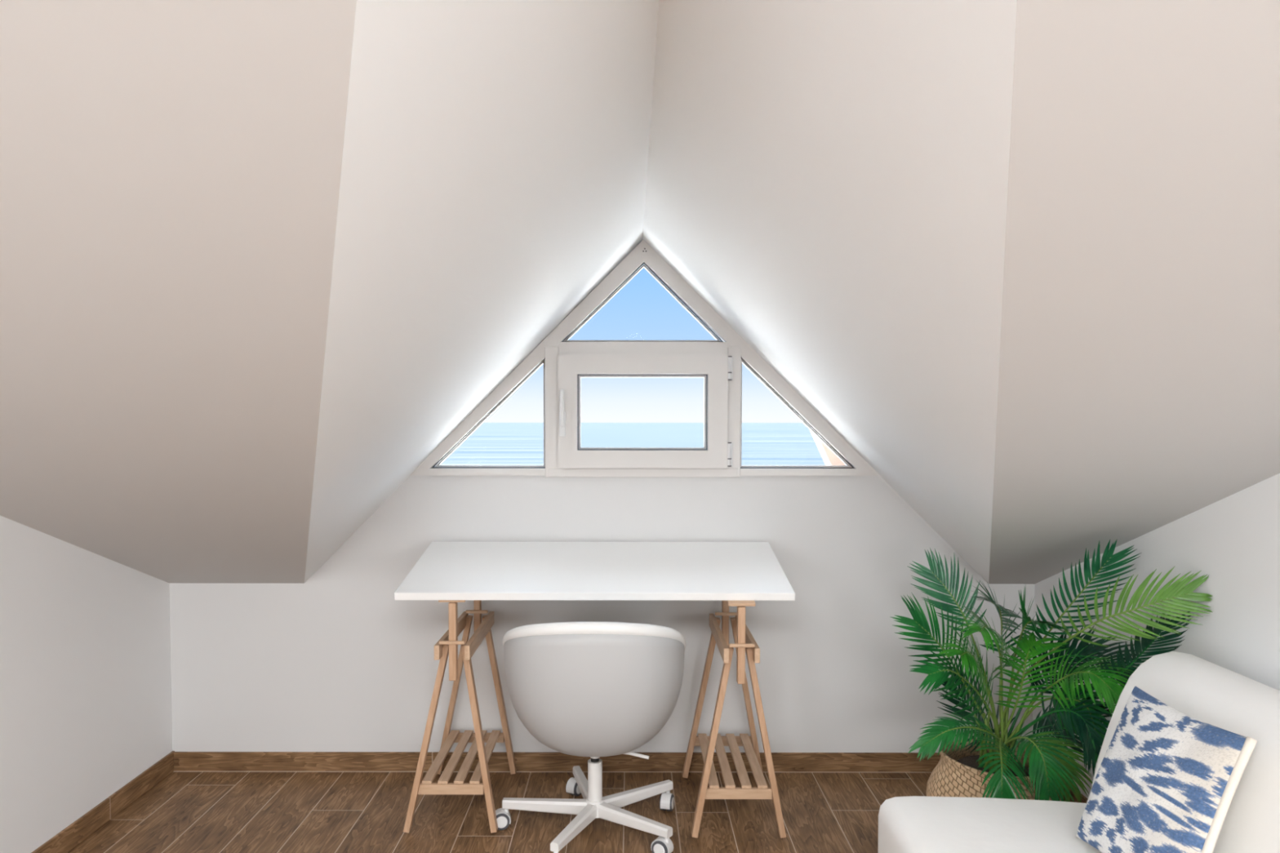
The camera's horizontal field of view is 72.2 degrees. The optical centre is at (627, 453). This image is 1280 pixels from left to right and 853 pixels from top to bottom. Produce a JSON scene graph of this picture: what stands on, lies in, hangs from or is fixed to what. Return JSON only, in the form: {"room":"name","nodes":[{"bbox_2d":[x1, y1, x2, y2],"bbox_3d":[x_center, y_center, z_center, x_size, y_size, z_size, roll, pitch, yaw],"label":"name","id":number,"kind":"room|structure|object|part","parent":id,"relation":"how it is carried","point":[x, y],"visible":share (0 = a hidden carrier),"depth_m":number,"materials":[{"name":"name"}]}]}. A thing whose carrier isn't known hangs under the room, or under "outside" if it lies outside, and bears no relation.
{"room":"home office","nodes":[
{"label":"home office","id":0,"kind":"room"},
{"bbox_2d":[0,515,172,852],"bbox_3d":[-1.974,0.054,0.094,0.160,2.782,7.000,0,2,0],"label":"wall","id":1,"kind":"structure","parent":0,"point":[86,673],"depth_m":2.97,"materials":[{"name":"white paint"}]},
{"bbox_2d":[31,751,174,852],"bbox_3d":[-1.890,1.401,0.143,0.010,0.081,7.000,0,2,0],"label":"baseboard","id":2,"kind":"structure","parent":1,"relation":"attached to","point":[88,824],"depth_m":3.17,"materials":[{"name":"brown wood"}]},
{"bbox_2d":[304,0,658,582],"bbox_3d":[-0.690,-0.155,1.874,1.490,1.506,3.621,0,2,0],"label":"sloped ceiling","id":3,"kind":"structure","parent":0,"point":[495,158],"depth_m":1.69,"materials":[{"name":"white paint"}]},
{"bbox_2d":[67,772,931,852],"bbox_3d":[-0.114,1.546,0.144,3.882,0.200,7.320,0,2,0],"label":"floor","id":4,"kind":"structure","parent":0,"point":[184,812],"depth_m":3.22,"materials":[{"name":"brown wood"}]},
{"bbox_2d":[403,600,516,833],"bbox_3d":[-0.622,0.862,3.309,0.328,0.918,0.579,0,2,0],"label":"trestle","id":5,"kind":"object","parent":4,"relation":"on","point":[448,643],"visible":0.9,"depth_m":3.09,"materials":[{"name":"brown wood"}]},
{"bbox_3d":[-0.706,0.998,3.085,0.167,0.661,0.036,0,2,-10],"label":"leg","id":6,"kind":"part","parent":5,"relation":"part of","materials":[{"name":"brown wood"}]},
{"bbox_3d":[-0.657,0.675,3.291,0.018,0.050,0.550,0,2,0],"label":"beam rail","id":7,"kind":"part","parent":5,"relation":"part of","materials":[{"name":"brown wood"}]},
{"bbox_3d":[-0.605,0.501,3.034,0.092,0.018,0.046,0,2,0],"label":"post plate","id":8,"kind":"part","parent":5,"relation":"part of","materials":[{"name":"brown wood"}]},
{"bbox_3d":[-0.605,0.649,3.040,0.026,0.271,0.034,0,2,0],"label":"height post","id":9,"kind":"part","parent":5,"relation":"part of","materials":[{"name":"brown wood"}]},
{"bbox_3d":[-0.705,0.981,3.562,0.177,0.662,0.038,1,2,19],"label":"leg","id":10,"kind":"part","parent":5,"relation":"part of","materials":[{"name":"brown wood"}]},
{"bbox_3d":[-0.604,0.591,3.528,0.026,0.351,0.034,0,2,0],"label":"height post","id":11,"kind":"part","parent":5,"relation":"part of","materials":[{"name":"brown wood"}]},
{"bbox_3d":[-0.521,0.998,3.085,0.135,0.660,0.037,1,2,13],"label":"leg","id":12,"kind":"part","parent":5,"relation":"part of","materials":[{"name":"brown wood"}]},
{"bbox_3d":[-0.552,0.676,3.291,0.018,0.050,0.550,0,2,0],"label":"beam rail","id":13,"kind":"part","parent":5,"relation":"part of","materials":[{"name":"brown wood"}]},
{"bbox_3d":[-0.520,0.981,3.562,0.147,0.661,0.038,-1,2,-25],"label":"leg","id":14,"kind":"part","parent":5,"relation":"part of","materials":[{"name":"brown wood"}]},
{"bbox_2d":[394,542,795,600],"bbox_3d":[-0.113,0.431,3.287,1.370,0.123,0.586,0,2,0],"label":"desk","id":15,"kind":"object","parent":5,"relation":"on","point":[446,571],"visible":1,"depth_m":3.21,"materials":[{"name":"white laminate"}]},
{"bbox_2d":[495,622,685,852],"bbox_3d":[-0.141,0.931,3.094,0.691,0.813,0.680,0,2,0],"label":"swivel chair","id":16,"kind":"object","parent":4,"relation":"on","point":[593,690],"visible":0.98,"depth_m":2.85,"materials":[{"name":"white plastic"}]},
{"bbox_3d":[-0.291,1.257,3.125,0.310,0.048,0.038,0,2,3],"label":"arm","id":17,"kind":"part","parent":16,"relation":"part of","materials":[{"name":"white metal"}]},
{"bbox_3d":[-0.179,1.264,2.953,0.038,0.048,0.310,1,2,21],"label":"arm","id":18,"kind":"part","parent":16,"relation":"part of","materials":[{"name":"white metal"}]},
{"bbox_3d":[-0.161,1.251,3.285,0.038,0.048,0.310,-1,2,-15],"label":"arm","id":19,"kind":"part","parent":16,"relation":"part of","materials":[{"name":"white metal"}]},
{"bbox_3d":[0.020,1.262,3.006,0.310,0.048,0.038,2,3,39],"label":"arm","id":20,"kind":"part","parent":16,"relation":"part of","materials":[{"name":"white metal"}]},
{"bbox_3d":[0.004,1.055,3.078,0.143,0.029,0.012,0,2,8],"label":"height lever","id":21,"kind":"part","parent":16,"relation":"part of","materials":[{"name":"white metal"}]},
{"bbox_3d":[0.031,1.254,3.211,0.310,0.048,0.038,-1,2,-33],"label":"arm","id":22,"kind":"part","parent":16,"relation":"part of","materials":[{"name":"white metal"}]},
{"bbox_2d":[682,600,786,838],"bbox_3d":[0.386,0.867,3.272,0.328,0.912,0.579,0,2,0],"label":"trestle","id":23,"kind":"object","parent":4,"relation":"on","point":[744,640],"visible":0.93,"depth_m":3.05,"materials":[{"name":"brown wood"}]},
{"bbox_3d":[0.295,0.983,3.525,0.164,0.662,0.038,1,2,21],"label":"leg","id":24,"kind":"part","parent":23,"relation":"part of","materials":[{"name":"brown wood"}]},
{"bbox_3d":[0.294,1.000,3.049,0.153,0.660,0.037,0,2,-11],"label":"leg","id":25,"kind":"part","parent":23,"relation":"part of","materials":[{"name":"brown wood"}]},
{"bbox_3d":[0.336,0.677,3.254,0.018,0.050,0.550,0,2,0],"label":"beam rail","id":26,"kind":"part","parent":23,"relation":"part of","materials":[{"name":"brown wood"}]},
{"bbox_3d":[0.389,0.596,3.491,0.026,0.345,0.034,0,2,0],"label":"height post","id":27,"kind":"part","parent":23,"relation":"part of","materials":[{"name":"brown wood"}]},
{"bbox_3d":[0.388,0.654,3.003,0.026,0.266,0.034,0,2,0],"label":"height post","id":28,"kind":"part","parent":23,"relation":"part of","materials":[{"name":"brown wood"}]},
{"bbox_3d":[0.388,0.509,2.998,0.092,0.018,0.046,0,2,0],"label":"post plate","id":29,"kind":"part","parent":23,"relation":"part of","materials":[{"name":"brown wood"}]},
{"bbox_3d":[0.480,0.983,3.525,0.159,0.661,0.038,-1,2,-22],"label":"leg","id":30,"kind":"part","parent":23,"relation":"part of","materials":[{"name":"brown wood"}]},
{"bbox_3d":[0.441,0.677,3.254,0.018,0.050,0.550,0,2,0],"label":"beam rail","id":31,"kind":"part","parent":23,"relation":"part of","materials":[{"name":"brown wood"}]},
{"bbox_3d":[0.479,1.000,3.048,0.148,0.660,0.037,0,2,12],"label":"leg","id":32,"kind":"part","parent":23,"relation":"part of","materials":[{"name":"brown wood"}]},
{"bbox_2d":[926,738,1061,801],"bbox_3d":[1.290,1.196,3.091,0.450,0.279,0.450,0,2,0],"label":"woven basket","id":33,"kind":"object","parent":4,"relation":"on","point":[949,777],"visible":0.32,"depth_m":3.02,"materials":[{"name":"beige wicker"}]},
{"bbox_2d":[891,539,1213,803],"bbox_3d":[1.269,0.793,2.897,0.791,1.070,0.779,0,2,0],"label":"potted palm","id":34,"kind":"object","parent":33,"relation":"in","point":[1073,715],"visible":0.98,"depth_m":2.87,"materials":[{"name":"green plant"}]},
{"bbox_2d":[877,651,1279,852],"bbox_3d":[1.178,0.977,1.873,0.950,0.812,1.200,0,2,0],"label":"lounge sofa","id":35,"kind":"object","parent":4,"relation":"on","point":[1206,691],"visible":0.67,"depth_m":2.22,"materials":[{"name":"white fabric"}]},
{"bbox_2d":[877,795,1101,852],"bbox_3d":[1.023,1.084,1.877,0.640,0.199,1.200,0,2,0],"label":"seat cushion","id":36,"kind":"object","parent":35,"relation":"on","point":[913,824],"depth_m":2.31,"materials":[{"name":"white fabric"}]},
{"bbox_2d":[1075,686,1257,852],"bbox_3d":[1.236,0.786,2.041,0.222,0.372,0.490,0,2,0],"label":"cushion","id":37,"kind":"object","parent":35,"relation":"on","point":[1167,779],"visible":1,"depth_m":1.99,"materials":[{"name":"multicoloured fabric"}]},
{"bbox_3d":[1.470,0.877,1.868,0.365,0.612,1.200,0,2,0],"label":"backrest","id":38,"kind":"part","parent":35,"relation":"part of","materials":[{"name":"white fabric"}]},
{"bbox_2d":[169,475,1034,752],"bbox_3d":[-0.107,0.699,3.666,3.882,1.236,0.100,0,2,0],"label":"wall","id":39,"kind":"structure","parent":0,"point":[331,661],"depth_m":3.62,"materials":[{"name":"white paint"}]},
{"bbox_2d":[173,751,940,773],"bbox_3d":[-0.108,1.278,3.632,3.562,0.081,0.010,0,2,0],"label":"baseboard","id":40,"kind":"structure","parent":39,"relation":"attached to","point":[184,762],"depth_m":3.63,"materials":[{"name":"brown wood"}]},
{"bbox_2d":[409,240,879,477],"bbox_3d":[0.070,-0.390,3.568,1.925,0.972,0.126,0,2,0],"label":"window","id":41,"kind":"structure","parent":39,"relation":"in","point":[720,361],"depth_m":3.56,"materials":[{"name":"white plastic"}]},
{"bbox_3d":[-0.263,-0.164,3.532,0.026,0.190,0.036,0,2,0],"label":"handle","id":42,"kind":"part","parent":41,"relation":"part of","materials":[{"name":"white plastic"}]},
{"bbox_3d":[0.063,0.077,3.610,0.777,0.037,0.066,0,2,0],"label":"rail","id":43,"kind":"part","parent":41,"relation":"part of","materials":[{"name":"white plastic"}]},
{"bbox_3d":[0.062,-0.172,3.584,0.686,0.460,0.080,0,2,0],"label":"sash","id":44,"kind":"part","parent":41,"relation":"part of","materials":[{"name":"white plastic"}]},
{"bbox_2d":[0,0,1279,584],"bbox_3d":[-0.113,-0.416,0.077,3.562,2.158,7.007,0,2,0],"label":"ceiling","id":45,"kind":"structure","parent":0,"point":[171,170],"depth_m":1.34,"materials":[{"name":"grey paint"}]},
{"bbox_2d":[809,430,845,467],"bbox_3d":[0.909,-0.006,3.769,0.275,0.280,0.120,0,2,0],"label":"building","id":46,"kind":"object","parent":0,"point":[829,458],"depth_m":3.71,"materials":[{"name":"concrete"}]},
{"bbox_2d":[642,0,1017,583],"bbox_3d":[0.818,-0.155,1.871,1.525,1.507,3.621,0,2,0],"label":"sloped ceiling","id":47,"kind":"structure","parent":0,"point":[829,177],"depth_m":1.69,"materials":[{"name":"white paint"}]},
{"bbox_2d":[1031,473,1279,799],"bbox_3d":[1.747,0.057,0.087,0.160,2.782,7.000,0,2,0],"label":"wall","id":48,"kind":"structure","parent":0,"point":[1233,540],"depth_m":2.48,"materials":[{"name":"white paint"}]},
{"bbox_2d":[1053,781,1088,803],"bbox_3d":[1.662,1.406,0.136,0.010,0.081,7.000,0,2,0],"label":"baseboard","id":49,"kind":"structure","parent":48,"relation":"attached to","point":[1084,800],"depth_m":3.26,"materials":[{"name":"brown wood"}]},
{"label":"outside","id":50,"kind":"structure","parent":0,"visible":0},
{"bbox_2d":[440,422,826,467],"bbox_3d":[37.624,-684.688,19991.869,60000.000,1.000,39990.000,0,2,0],"label":"sea","id":51,"kind":"structure","parent":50,"point":[491,443],"depth_m":1874.95,"materials":[{"name":"liquid"}]}
]}

